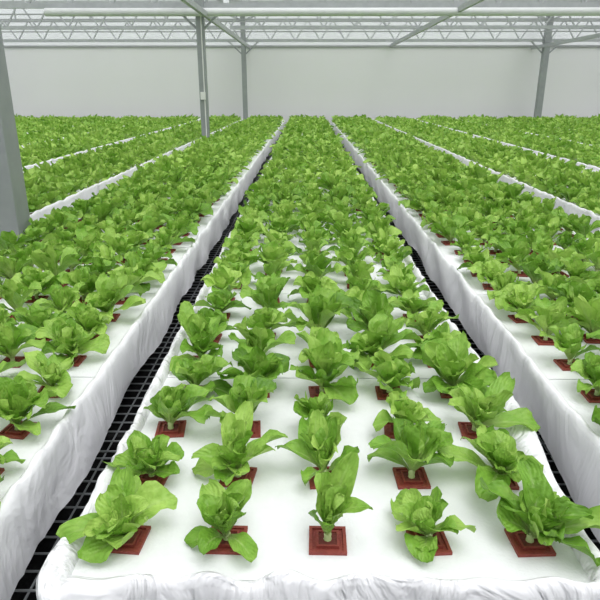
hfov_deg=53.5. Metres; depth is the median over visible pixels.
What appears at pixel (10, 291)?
lettuce
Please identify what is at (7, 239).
lettuce
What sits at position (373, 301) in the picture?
lettuce
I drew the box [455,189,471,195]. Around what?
lettuce
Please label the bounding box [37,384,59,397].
cup
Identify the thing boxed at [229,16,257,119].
steel post
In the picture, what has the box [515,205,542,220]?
lettuce
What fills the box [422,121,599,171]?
bed
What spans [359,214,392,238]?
lettuce
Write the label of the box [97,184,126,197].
lettuce
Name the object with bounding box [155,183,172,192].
lettuce
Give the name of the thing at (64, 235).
lettuce
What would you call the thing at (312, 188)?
lettuce
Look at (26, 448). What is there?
board
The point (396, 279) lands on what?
lettuce
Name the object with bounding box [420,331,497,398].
lettuce
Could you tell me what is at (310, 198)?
lettuce
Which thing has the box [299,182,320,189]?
lettuce
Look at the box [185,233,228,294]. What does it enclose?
mesh panel
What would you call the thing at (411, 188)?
lettuce
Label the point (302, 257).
lettuce
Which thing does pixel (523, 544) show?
plant pot
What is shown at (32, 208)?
lettuce
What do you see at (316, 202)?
lettuce
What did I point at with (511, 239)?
lettuce
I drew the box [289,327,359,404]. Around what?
lettuce
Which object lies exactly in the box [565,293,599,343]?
lettuce
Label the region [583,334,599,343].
cup
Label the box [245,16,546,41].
roof truss
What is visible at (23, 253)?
lettuce
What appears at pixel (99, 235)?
lettuce
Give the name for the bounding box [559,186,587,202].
lettuce
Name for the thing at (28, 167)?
bed
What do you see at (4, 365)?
lettuce
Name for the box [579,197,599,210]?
lettuce
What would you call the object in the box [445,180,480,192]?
lettuce
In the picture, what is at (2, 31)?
rail
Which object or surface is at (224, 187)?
lettuce
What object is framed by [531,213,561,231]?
lettuce
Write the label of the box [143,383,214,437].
lettuce
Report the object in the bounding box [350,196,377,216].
lettuce
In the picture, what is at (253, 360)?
lettuce
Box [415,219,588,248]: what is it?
board
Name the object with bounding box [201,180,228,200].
lettuce
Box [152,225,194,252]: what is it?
lettuce
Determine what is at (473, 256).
lettuce
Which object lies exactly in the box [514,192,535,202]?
lettuce
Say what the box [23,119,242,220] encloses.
bed
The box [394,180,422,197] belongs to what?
lettuce
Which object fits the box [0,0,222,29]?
roof truss
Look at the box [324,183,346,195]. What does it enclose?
lettuce
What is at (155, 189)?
lettuce
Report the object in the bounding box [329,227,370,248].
lettuce
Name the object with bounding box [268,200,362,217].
board
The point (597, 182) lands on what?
lettuce
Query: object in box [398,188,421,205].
lettuce
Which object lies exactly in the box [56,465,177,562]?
lettuce
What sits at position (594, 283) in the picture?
lettuce
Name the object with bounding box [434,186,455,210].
lettuce
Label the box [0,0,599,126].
wall
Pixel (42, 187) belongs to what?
lettuce
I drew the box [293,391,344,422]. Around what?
lettuce
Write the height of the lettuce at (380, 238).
0.170 m
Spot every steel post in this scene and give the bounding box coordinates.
[0,24,30,244]
[182,0,217,137]
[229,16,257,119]
[531,16,558,117]
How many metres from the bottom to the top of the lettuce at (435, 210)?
0.189 m
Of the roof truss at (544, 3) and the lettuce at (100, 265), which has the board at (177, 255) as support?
the lettuce at (100, 265)
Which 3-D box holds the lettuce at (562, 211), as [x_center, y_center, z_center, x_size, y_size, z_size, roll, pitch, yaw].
[2.040,-0.632,4.665,0.289,0.152,0.255,1,19,1]
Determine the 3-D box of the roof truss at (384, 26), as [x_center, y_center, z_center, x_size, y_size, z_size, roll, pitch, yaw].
[3.130,-8.551,15.351,10.018,2.862,0.070,0,19,1]
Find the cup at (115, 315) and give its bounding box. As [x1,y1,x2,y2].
[111,313,119,321]
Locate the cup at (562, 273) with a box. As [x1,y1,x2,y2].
[551,271,568,276]
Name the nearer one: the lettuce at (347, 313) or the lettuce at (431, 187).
the lettuce at (347, 313)
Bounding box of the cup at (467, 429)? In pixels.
[458,422,487,438]
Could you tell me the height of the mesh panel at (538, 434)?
0.010 m
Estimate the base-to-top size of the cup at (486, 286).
0.012 m
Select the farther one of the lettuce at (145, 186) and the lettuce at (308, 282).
the lettuce at (145, 186)
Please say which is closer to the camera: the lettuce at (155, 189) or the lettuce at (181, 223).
the lettuce at (181, 223)
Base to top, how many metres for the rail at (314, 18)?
0.028 m
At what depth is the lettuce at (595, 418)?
1.82 m
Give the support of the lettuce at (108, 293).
on the board at (116, 331)
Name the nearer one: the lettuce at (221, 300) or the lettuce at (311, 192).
the lettuce at (221, 300)
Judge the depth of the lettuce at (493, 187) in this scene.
5.57 m
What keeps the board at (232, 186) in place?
on the bed at (49, 483)
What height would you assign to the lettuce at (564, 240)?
0.157 m
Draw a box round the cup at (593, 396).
[580,389,599,402]
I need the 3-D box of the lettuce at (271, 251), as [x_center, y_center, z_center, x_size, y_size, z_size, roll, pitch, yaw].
[-0.175,-0.253,3.522,0.327,0.196,0.292,-3,20,-8]
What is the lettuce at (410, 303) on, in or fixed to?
on the board at (338, 323)
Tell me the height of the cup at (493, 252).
0.012 m
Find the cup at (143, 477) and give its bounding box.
[139,468,168,485]
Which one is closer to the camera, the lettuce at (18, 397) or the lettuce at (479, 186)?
the lettuce at (18, 397)
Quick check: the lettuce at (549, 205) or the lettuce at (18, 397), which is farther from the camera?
the lettuce at (549, 205)
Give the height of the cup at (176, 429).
0.012 m
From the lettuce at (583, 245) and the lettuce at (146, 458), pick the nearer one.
the lettuce at (146, 458)
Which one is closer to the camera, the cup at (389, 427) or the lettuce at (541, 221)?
the cup at (389, 427)
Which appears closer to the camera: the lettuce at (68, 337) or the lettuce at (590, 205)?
the lettuce at (68, 337)
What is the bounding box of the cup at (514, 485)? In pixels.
[493,468,519,489]
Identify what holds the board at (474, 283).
on the bed at (574, 447)
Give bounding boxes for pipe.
[44,7,599,16]
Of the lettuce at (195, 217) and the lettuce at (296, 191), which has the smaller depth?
the lettuce at (195, 217)
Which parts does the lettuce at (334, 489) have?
stem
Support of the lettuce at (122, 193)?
on the board at (217, 204)
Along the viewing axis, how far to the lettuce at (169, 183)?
6.04 m
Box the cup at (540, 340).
[531,335,553,345]
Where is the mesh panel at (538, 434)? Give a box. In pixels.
[437,297,550,454]
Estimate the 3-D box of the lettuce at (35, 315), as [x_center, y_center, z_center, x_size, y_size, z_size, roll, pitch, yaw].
[-1.127,0.086,2.616,0.284,0.159,0.215,15,25,37]
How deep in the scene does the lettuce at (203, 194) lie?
5.36 m
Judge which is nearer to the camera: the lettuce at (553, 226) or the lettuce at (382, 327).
the lettuce at (382, 327)
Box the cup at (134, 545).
[111,525,150,554]
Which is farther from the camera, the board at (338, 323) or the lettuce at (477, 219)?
the lettuce at (477, 219)
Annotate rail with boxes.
[0,14,43,14]
[0,21,599,21]
[1,18,599,19]
[2,31,599,32]
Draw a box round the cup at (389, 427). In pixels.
[384,422,394,438]
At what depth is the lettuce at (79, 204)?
4.87 m
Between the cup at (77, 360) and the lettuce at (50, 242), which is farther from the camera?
the lettuce at (50, 242)
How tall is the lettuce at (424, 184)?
0.200 m
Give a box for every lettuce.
[0,230,34,254]
[0,248,15,256]
[0,256,31,278]
[0,278,41,320]
[0,307,18,324]
[0,321,45,367]
[0,359,25,372]
[0,376,75,439]
[0,436,25,474]
[9,241,45,273]
[9,303,72,340]
[11,265,63,302]
[13,350,73,397]
[18,225,52,247]
[23,217,63,241]
[26,187,44,196]
[26,191,50,214]
[27,197,37,211]
[29,245,81,287]
[31,182,55,193]
[31,282,84,312]
[33,317,109,366]
[39,191,61,205]
[41,228,76,248]
[41,237,70,261]
[43,190,67,199]
[44,208,77,228]
[53,245,93,271]
[55,182,78,195]
[55,266,106,303]
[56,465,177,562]
[60,220,96,243]
[61,198,93,221]
[61,299,113,340]
[62,226,107,263]
[64,210,82,228]
[73,257,116,276]
[82,196,101,206]
[82,272,145,323]
[83,213,105,227]
[86,217,127,235]
[87,231,105,243]
[88,201,119,228]
[89,226,142,262]
[89,244,124,273]
[90,191,112,202]
[96,198,124,213]
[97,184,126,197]
[99,182,129,191]
[102,195,133,205]
[102,430,183,485]
[105,213,132,226]
[107,264,160,304]
[111,190,138,205]
[113,251,166,291]
[116,229,153,252]
[118,207,139,229]
[123,200,144,221]
[126,183,150,193]
[126,205,172,232]
[127,214,166,243]
[129,186,143,200]
[137,192,156,205]
[137,243,176,265]
[138,236,172,261]
[139,181,154,189]
[142,201,176,228]
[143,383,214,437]
[150,184,171,197]
[150,197,182,222]
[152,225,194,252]
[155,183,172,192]
[160,180,181,189]
[164,184,195,197]
[165,210,199,222]
[166,215,199,236]
[166,216,197,244]
[169,188,192,210]
[169,197,183,213]
[169,301,227,371]
[172,354,232,396]
[177,198,212,222]
[182,177,203,189]
[183,181,196,196]
[184,197,206,216]
[184,478,257,562]
[191,400,287,486]
[193,187,220,203]
[193,289,251,326]
[194,184,221,204]
[197,307,237,342]
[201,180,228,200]
[201,265,241,300]
[202,180,230,190]
[204,374,276,437]
[214,247,256,268]
[216,342,289,397]
[219,259,255,288]
[220,237,258,260]
[224,226,260,250]
[228,323,296,359]
[234,215,269,233]
[236,204,268,222]
[236,209,268,222]
[238,198,272,214]
[240,276,298,309]
[241,306,296,337]
[242,240,296,274]
[244,189,276,200]
[247,195,274,211]
[248,180,277,192]
[248,187,278,205]
[254,257,292,289]
[257,222,296,253]
[260,178,279,188]
[262,216,299,235]
[265,215,293,231]
[267,270,290,302]
[268,208,297,220]
[271,184,303,205]
[271,199,300,214]
[272,182,296,192]
[272,182,307,202]
[275,409,359,488]
[282,232,301,252]
[283,287,353,330]
[286,251,334,278]
[287,271,340,302]
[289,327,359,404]
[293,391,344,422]
[294,211,331,232]
[295,187,327,200]
[295,193,330,209]
[296,226,329,251]
[296,326,345,367]
[297,200,330,214]
[297,202,325,214]
[298,236,338,254]
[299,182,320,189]
[299,248,339,271]
[302,187,325,200]
[302,220,332,239]
[308,283,352,317]
[308,452,372,555]
[309,180,326,191]
[317,171,340,190]
[321,209,352,228]
[322,184,355,202]
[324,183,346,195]
[324,206,356,223]
[324,220,363,238]
[325,196,349,206]
[328,199,360,221]
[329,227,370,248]
[332,246,369,275]
[334,259,375,288]
[336,273,380,293]
[337,233,373,258]
[344,286,390,321]
[344,290,397,333]
[346,183,364,189]
[346,310,422,372]
[349,191,375,210]
[350,186,377,200]
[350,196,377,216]
[353,347,419,399]
[356,206,395,221]
[357,200,388,219]
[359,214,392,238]
[363,217,401,242]
[367,417,453,489]
[368,228,397,255]
[373,236,411,261]
[373,391,443,438]
[374,264,429,297]
[376,255,416,283]
[381,246,411,271]
[388,289,443,321]
[390,486,475,562]
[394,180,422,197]
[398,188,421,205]
[399,185,422,200]
[403,188,439,211]
[404,191,441,216]
[404,306,459,342]
[404,322,470,367]
[420,182,440,189]
[420,200,442,222]
[420,206,457,228]
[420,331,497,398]
[421,179,437,183]
[423,212,451,237]
[424,185,441,191]
[428,215,469,245]
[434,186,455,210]
[436,190,466,210]
[437,424,543,501]
[443,201,479,212]
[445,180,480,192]
[448,372,540,438]
[450,228,482,254]
[452,204,482,224]
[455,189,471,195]
[457,191,483,205]
[457,250,502,276]
[458,243,494,263]
[465,178,486,189]
[466,211,500,235]
[467,259,514,289]
[470,221,500,244]
[471,182,490,200]
[471,184,508,200]
[472,198,489,216]
[478,199,509,222]
[480,457,599,566]
[481,190,512,201]
[481,230,511,254]
[487,270,529,303]
[488,234,527,264]
[489,207,516,229]
[493,197,516,216]
[493,282,554,322]
[494,215,516,229]
[496,235,536,276]
[498,182,523,187]
[498,184,528,198]
[501,213,545,235]
[502,200,530,218]
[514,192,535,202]
[514,227,549,254]
[514,294,581,345]
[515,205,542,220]
[516,251,565,283]
[526,267,588,300]
[529,176,563,196]
[530,197,548,208]
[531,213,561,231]
[532,217,568,244]
[532,233,573,258]
[533,197,563,214]
[539,323,599,370]
[544,248,585,276]
[547,186,564,198]
[548,209,576,229]
[548,209,590,236]
[548,280,599,319]
[554,231,586,248]
[557,237,598,261]
[558,255,599,279]
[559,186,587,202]
[560,214,599,238]
[563,242,599,271]
[564,180,586,187]
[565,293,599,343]
[568,192,593,207]
[569,351,599,402]
[577,182,599,197]
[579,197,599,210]
[580,178,599,187]
[584,279,599,293]
[586,230,599,238]
[586,329,599,338]
[591,390,599,424]
[592,201,599,214]
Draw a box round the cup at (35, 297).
[25,295,48,302]
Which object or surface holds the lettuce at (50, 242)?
on the board at (177, 255)
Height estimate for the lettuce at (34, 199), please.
0.213 m
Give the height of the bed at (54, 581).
0.806 m
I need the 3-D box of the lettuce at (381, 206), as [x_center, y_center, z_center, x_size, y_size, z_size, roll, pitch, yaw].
[0.598,-0.734,4.925,0.246,0.172,0.301,-5,20,-13]
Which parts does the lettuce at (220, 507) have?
stem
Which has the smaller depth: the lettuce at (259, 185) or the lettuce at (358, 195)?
the lettuce at (358, 195)
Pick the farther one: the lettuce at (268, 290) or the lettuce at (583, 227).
the lettuce at (583, 227)
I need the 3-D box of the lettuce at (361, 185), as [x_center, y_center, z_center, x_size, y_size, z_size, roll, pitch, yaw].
[0.573,-1.132,6.109,0.234,0.135,0.266,0,19,0]
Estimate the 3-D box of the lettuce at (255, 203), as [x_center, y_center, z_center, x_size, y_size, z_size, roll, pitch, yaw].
[-0.366,-0.743,4.924,0.282,0.188,0.246,-1,19,-3]
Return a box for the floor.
[11,151,599,599]
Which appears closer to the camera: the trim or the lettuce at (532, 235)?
the lettuce at (532, 235)
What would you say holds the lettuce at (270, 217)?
on the board at (294, 240)
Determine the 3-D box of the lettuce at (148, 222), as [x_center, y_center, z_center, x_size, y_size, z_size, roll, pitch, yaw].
[-1.056,-0.507,4.261,0.387,0.184,0.262,-12,23,-31]
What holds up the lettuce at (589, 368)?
on the board at (576, 400)
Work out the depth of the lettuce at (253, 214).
4.48 m
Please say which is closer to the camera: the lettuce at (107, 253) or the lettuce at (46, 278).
the lettuce at (46, 278)
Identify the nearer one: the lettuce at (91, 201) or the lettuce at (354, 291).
the lettuce at (354, 291)
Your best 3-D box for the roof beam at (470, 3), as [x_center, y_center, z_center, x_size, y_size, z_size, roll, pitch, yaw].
[3.056,-4.719,8.945,0.060,0.100,25.070,0,19,1]
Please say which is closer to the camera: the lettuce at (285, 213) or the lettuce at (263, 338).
the lettuce at (263, 338)
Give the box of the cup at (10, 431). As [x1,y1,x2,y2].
[0,421,36,439]
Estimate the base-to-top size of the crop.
0.288 m
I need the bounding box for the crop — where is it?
[0,113,599,505]
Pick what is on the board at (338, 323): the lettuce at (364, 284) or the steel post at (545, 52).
the lettuce at (364, 284)
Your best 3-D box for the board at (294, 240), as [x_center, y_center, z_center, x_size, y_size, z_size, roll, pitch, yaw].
[0.101,-0.508,4.604,1.180,0.040,0.986,0,19,1]
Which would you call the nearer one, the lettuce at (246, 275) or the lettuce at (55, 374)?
the lettuce at (55, 374)
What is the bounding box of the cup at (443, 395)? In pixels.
[440,392,452,398]
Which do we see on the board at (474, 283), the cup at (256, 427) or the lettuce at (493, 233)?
the lettuce at (493, 233)
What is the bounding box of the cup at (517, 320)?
[508,315,534,322]
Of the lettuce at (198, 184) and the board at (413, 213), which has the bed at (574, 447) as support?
the board at (413, 213)
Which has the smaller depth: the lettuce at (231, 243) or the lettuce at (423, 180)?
the lettuce at (231, 243)
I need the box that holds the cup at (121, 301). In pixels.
[115,297,128,304]
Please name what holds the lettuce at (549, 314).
on the board at (543, 356)
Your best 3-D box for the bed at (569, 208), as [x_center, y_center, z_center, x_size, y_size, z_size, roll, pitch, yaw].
[3.065,-2.355,10.763,1.311,0.852,21.948,0,19,1]
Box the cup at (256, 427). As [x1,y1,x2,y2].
[251,420,260,437]
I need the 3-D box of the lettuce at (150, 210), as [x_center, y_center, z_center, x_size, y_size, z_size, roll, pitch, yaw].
[-1.119,-0.592,4.452,0.325,0.218,0.324,0,19,-1]
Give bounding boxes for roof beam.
[181,0,250,48]
[390,0,483,46]
[531,33,599,48]
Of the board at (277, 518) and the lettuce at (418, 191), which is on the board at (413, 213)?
the lettuce at (418, 191)
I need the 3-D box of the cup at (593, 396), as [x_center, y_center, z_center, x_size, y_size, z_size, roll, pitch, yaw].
[1.056,0.340,2.118,0.090,0.012,0.090,0,19,1]
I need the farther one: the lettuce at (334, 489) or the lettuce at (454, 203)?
the lettuce at (454, 203)
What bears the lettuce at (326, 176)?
on the board
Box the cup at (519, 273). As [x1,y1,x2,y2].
[511,271,527,276]
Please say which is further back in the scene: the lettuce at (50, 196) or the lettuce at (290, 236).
the lettuce at (50, 196)
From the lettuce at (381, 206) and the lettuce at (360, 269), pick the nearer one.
the lettuce at (360, 269)
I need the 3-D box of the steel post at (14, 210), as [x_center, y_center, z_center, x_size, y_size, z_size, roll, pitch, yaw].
[-2.034,-1.727,3.760,0.260,4.320,0.300,0,19,1]
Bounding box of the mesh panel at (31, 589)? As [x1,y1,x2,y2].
[14,453,111,599]
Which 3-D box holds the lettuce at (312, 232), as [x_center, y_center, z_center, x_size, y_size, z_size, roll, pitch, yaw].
[0.082,-0.403,3.960,0.228,0.189,0.221,0,19,1]
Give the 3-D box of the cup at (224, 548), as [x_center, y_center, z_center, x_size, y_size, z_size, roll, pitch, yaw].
[-0.176,0.578,1.440,0.090,0.012,0.090,1,19,2]
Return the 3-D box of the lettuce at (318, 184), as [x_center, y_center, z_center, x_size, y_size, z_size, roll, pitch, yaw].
[0.159,-1.144,6.101,0.299,0.165,0.202,-14,24,-35]
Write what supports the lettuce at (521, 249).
on the board at (474, 283)
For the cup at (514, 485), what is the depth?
1.63 m
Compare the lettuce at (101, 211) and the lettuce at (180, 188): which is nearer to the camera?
the lettuce at (101, 211)
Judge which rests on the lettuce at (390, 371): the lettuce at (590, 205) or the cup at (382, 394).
the cup at (382, 394)
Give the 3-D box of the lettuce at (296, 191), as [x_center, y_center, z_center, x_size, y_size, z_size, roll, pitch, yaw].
[-0.095,-1.007,5.608,0.337,0.232,0.315,-2,19,-5]
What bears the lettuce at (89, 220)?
on the board at (203, 222)
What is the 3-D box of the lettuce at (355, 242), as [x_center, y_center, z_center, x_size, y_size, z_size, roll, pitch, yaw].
[0.346,-0.327,3.734,0.234,0.195,0.243,1,19,4]
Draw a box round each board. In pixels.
[0,247,187,293]
[0,293,154,377]
[0,377,92,501]
[25,218,209,247]
[71,378,590,581]
[167,184,236,198]
[167,294,462,378]
[199,199,224,218]
[208,248,423,293]
[227,173,244,183]
[239,164,250,172]
[252,220,373,247]
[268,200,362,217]
[376,173,392,183]
[385,184,484,198]
[399,199,514,218]
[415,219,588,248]
[440,248,599,294]
[479,295,599,379]
[550,380,599,436]
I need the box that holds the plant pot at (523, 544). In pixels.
[504,528,555,556]
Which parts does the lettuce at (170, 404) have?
stem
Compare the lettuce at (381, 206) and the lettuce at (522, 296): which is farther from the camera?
the lettuce at (381, 206)
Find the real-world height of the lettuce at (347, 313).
0.153 m
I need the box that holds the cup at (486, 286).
[482,283,493,289]
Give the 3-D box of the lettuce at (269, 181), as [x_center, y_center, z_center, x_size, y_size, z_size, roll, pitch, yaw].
[-0.330,-1.154,6.063,0.312,0.207,0.292,3,20,7]
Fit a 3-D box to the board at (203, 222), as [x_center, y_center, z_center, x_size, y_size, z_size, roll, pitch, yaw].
[-1.349,-0.513,4.618,1.180,0.040,0.986,0,19,1]
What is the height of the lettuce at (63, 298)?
0.156 m
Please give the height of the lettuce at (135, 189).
0.178 m
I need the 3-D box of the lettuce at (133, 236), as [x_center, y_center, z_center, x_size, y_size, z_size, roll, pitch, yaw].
[-1.099,-0.395,4.001,0.246,0.147,0.243,-17,25,-39]
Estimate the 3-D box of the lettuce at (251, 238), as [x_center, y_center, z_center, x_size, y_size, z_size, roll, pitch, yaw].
[-0.381,-0.404,3.979,0.236,0.178,0.255,0,19,1]
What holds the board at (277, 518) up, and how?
on the bed at (54, 581)
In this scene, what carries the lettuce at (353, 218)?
on the board at (294, 240)
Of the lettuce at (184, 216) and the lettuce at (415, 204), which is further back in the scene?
the lettuce at (415, 204)
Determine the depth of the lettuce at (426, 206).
4.93 m
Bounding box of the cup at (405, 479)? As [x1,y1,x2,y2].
[392,467,430,489]
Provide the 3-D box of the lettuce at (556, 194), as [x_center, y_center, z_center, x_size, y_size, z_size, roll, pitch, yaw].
[2.549,-1.050,5.839,0.251,0.162,0.250,0,19,-1]
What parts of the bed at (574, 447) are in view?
wire mesh panel, support frame, wire mesh panel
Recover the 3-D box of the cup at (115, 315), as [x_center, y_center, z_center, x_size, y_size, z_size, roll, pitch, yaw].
[-0.917,0.083,2.847,0.090,0.012,0.090,-1,19,-2]
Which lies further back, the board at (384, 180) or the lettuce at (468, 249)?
the board at (384, 180)
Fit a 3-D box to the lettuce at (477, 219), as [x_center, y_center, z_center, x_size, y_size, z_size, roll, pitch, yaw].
[1.335,-0.565,4.447,0.256,0.170,0.262,11,22,29]
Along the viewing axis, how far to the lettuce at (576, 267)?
3.23 m
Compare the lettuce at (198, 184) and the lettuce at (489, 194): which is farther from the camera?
the lettuce at (198, 184)
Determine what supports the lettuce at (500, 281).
on the board at (543, 356)
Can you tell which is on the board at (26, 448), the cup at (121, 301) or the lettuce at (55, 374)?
the lettuce at (55, 374)
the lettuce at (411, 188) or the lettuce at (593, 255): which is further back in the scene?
the lettuce at (411, 188)
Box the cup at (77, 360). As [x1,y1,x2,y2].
[66,355,86,366]
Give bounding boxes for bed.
[0,120,284,599]
[22,119,200,169]
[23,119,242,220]
[36,157,599,599]
[331,121,599,542]
[372,119,599,232]
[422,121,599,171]
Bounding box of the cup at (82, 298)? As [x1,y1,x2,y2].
[73,296,86,303]
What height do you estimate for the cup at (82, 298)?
0.012 m
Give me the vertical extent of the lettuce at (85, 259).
0.181 m
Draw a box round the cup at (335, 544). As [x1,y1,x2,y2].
[309,526,346,555]
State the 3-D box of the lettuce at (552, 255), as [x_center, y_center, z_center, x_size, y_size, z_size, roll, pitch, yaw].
[1.531,-0.227,3.471,0.233,0.182,0.213,8,21,22]
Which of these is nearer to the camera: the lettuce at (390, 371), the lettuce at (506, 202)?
the lettuce at (390, 371)
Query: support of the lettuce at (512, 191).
on the board at (413, 213)
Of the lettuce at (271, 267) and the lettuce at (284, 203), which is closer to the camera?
the lettuce at (271, 267)
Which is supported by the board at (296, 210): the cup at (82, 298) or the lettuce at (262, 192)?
the lettuce at (262, 192)
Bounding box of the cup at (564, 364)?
[553,359,575,370]
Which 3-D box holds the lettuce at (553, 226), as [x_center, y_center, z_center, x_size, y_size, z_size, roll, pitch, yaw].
[1.786,-0.509,4.270,0.238,0.182,0.310,0,19,1]
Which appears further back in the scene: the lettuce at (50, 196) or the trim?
the trim
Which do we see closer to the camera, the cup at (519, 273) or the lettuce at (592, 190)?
the cup at (519, 273)
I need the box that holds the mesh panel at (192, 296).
[99,295,196,452]
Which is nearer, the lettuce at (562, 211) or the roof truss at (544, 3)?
the lettuce at (562, 211)
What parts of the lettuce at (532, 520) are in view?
stem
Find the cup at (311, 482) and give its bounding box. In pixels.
[309,466,331,488]
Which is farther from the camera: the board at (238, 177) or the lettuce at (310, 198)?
the board at (238, 177)
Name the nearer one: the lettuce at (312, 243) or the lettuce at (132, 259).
the lettuce at (132, 259)
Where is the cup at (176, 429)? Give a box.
[155,420,186,437]
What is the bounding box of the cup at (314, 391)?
[308,386,330,399]
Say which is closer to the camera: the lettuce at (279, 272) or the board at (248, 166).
the lettuce at (279, 272)
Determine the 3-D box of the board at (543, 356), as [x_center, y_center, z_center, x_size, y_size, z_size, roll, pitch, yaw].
[1.530,0.156,2.719,1.180,0.040,0.986,0,19,1]
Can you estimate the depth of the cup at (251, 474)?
1.66 m
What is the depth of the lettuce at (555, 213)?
4.42 m
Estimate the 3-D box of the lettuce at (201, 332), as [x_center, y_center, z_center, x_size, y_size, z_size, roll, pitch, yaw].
[-0.394,0.138,2.360,0.210,0.230,0.294,0,19,1]
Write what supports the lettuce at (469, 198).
on the board at (413, 213)
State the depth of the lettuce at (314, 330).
2.37 m
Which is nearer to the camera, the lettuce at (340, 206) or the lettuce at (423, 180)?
the lettuce at (340, 206)
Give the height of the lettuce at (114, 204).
0.191 m
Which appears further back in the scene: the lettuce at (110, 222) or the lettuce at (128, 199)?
the lettuce at (128, 199)
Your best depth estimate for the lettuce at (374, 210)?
4.65 m
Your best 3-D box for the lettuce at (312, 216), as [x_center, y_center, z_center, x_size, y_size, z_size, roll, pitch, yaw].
[0.117,-0.561,4.409,0.249,0.188,0.368,-16,25,-38]
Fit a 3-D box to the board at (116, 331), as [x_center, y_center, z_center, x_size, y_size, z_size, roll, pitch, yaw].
[-1.369,0.146,2.746,1.180,0.040,0.986,0,19,1]
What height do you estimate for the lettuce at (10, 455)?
0.166 m
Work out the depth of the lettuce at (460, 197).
5.12 m
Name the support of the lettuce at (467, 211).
on the board at (437, 240)
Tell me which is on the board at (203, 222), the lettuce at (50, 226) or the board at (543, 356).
the lettuce at (50, 226)
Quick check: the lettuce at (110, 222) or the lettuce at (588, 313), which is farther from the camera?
the lettuce at (110, 222)
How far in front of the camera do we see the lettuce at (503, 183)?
5.83 m
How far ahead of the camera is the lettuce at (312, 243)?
3.70 m
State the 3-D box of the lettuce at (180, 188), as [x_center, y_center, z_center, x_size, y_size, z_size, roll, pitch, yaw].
[-1.125,-0.990,5.618,0.289,0.193,0.254,1,19,3]
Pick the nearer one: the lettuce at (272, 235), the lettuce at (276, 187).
the lettuce at (272, 235)
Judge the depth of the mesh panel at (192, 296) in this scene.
3.00 m
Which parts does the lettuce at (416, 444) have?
stem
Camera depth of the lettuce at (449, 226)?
4.19 m
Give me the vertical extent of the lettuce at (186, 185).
0.195 m
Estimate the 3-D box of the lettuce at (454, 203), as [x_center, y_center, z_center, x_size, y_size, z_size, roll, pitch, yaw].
[1.331,-0.732,4.901,0.326,0.184,0.227,6,20,17]
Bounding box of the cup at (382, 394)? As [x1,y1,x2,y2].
[375,386,399,399]
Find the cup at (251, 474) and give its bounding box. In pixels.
[219,467,256,486]
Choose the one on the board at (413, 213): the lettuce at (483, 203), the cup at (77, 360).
the lettuce at (483, 203)
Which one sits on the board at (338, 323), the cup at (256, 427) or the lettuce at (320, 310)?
the lettuce at (320, 310)
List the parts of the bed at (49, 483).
support frame, wire mesh panel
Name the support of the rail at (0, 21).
attached to the wall
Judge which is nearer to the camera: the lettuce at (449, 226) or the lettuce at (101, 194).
the lettuce at (449, 226)
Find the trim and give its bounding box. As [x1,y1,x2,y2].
[4,45,599,47]
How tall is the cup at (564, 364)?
0.012 m
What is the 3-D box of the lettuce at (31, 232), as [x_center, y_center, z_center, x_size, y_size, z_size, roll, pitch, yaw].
[-1.757,-0.410,4.008,0.268,0.169,0.277,2,20,7]
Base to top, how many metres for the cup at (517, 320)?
0.012 m
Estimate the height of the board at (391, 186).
0.040 m
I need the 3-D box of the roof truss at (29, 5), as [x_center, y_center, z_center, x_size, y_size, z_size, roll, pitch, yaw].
[-7.064,-7.140,11.344,10.018,2.862,0.070,0,19,1]
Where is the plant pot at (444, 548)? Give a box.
[406,530,452,555]
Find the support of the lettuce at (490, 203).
on the board at (437, 240)
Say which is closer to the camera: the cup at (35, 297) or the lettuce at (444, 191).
the cup at (35, 297)
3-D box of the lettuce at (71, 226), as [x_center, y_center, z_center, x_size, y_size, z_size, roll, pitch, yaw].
[-1.567,-0.485,4.208,0.292,0.179,0.273,0,19,1]
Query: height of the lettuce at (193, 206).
0.209 m
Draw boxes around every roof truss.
[0,0,189,8]
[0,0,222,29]
[1,0,239,41]
[204,0,599,7]
[228,0,599,29]
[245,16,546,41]
[552,16,599,41]
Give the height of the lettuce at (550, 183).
0.222 m
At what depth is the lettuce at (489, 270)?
3.27 m
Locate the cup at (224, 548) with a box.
[206,525,247,554]
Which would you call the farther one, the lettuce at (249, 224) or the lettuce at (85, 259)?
the lettuce at (249, 224)
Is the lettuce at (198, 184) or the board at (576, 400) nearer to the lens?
the board at (576, 400)
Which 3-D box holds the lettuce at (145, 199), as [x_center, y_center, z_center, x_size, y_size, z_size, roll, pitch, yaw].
[-1.347,-0.836,5.180,0.250,0.195,0.290,-15,25,-37]
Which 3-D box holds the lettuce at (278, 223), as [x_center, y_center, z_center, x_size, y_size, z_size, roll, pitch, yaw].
[-0.136,-0.498,4.240,0.258,0.183,0.316,-6,20,-16]
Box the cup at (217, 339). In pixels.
[213,333,221,342]
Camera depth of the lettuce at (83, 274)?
3.03 m
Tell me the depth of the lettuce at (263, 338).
2.31 m
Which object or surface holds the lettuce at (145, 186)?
on the board at (217, 204)
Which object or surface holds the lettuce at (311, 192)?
on the board at (296, 210)
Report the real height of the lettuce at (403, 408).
0.137 m
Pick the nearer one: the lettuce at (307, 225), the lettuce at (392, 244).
the lettuce at (392, 244)
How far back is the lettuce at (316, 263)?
3.22 m
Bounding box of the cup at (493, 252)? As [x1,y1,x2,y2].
[489,250,501,254]
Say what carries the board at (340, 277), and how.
on the bed at (54, 581)
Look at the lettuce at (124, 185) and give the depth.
5.87 m
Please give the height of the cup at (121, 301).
0.012 m
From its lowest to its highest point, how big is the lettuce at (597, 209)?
0.172 m
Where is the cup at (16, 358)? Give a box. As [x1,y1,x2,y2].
[0,356,24,367]
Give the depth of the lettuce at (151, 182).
6.07 m
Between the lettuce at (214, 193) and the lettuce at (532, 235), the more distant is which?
the lettuce at (214, 193)
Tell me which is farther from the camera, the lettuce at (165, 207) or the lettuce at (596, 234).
the lettuce at (165, 207)

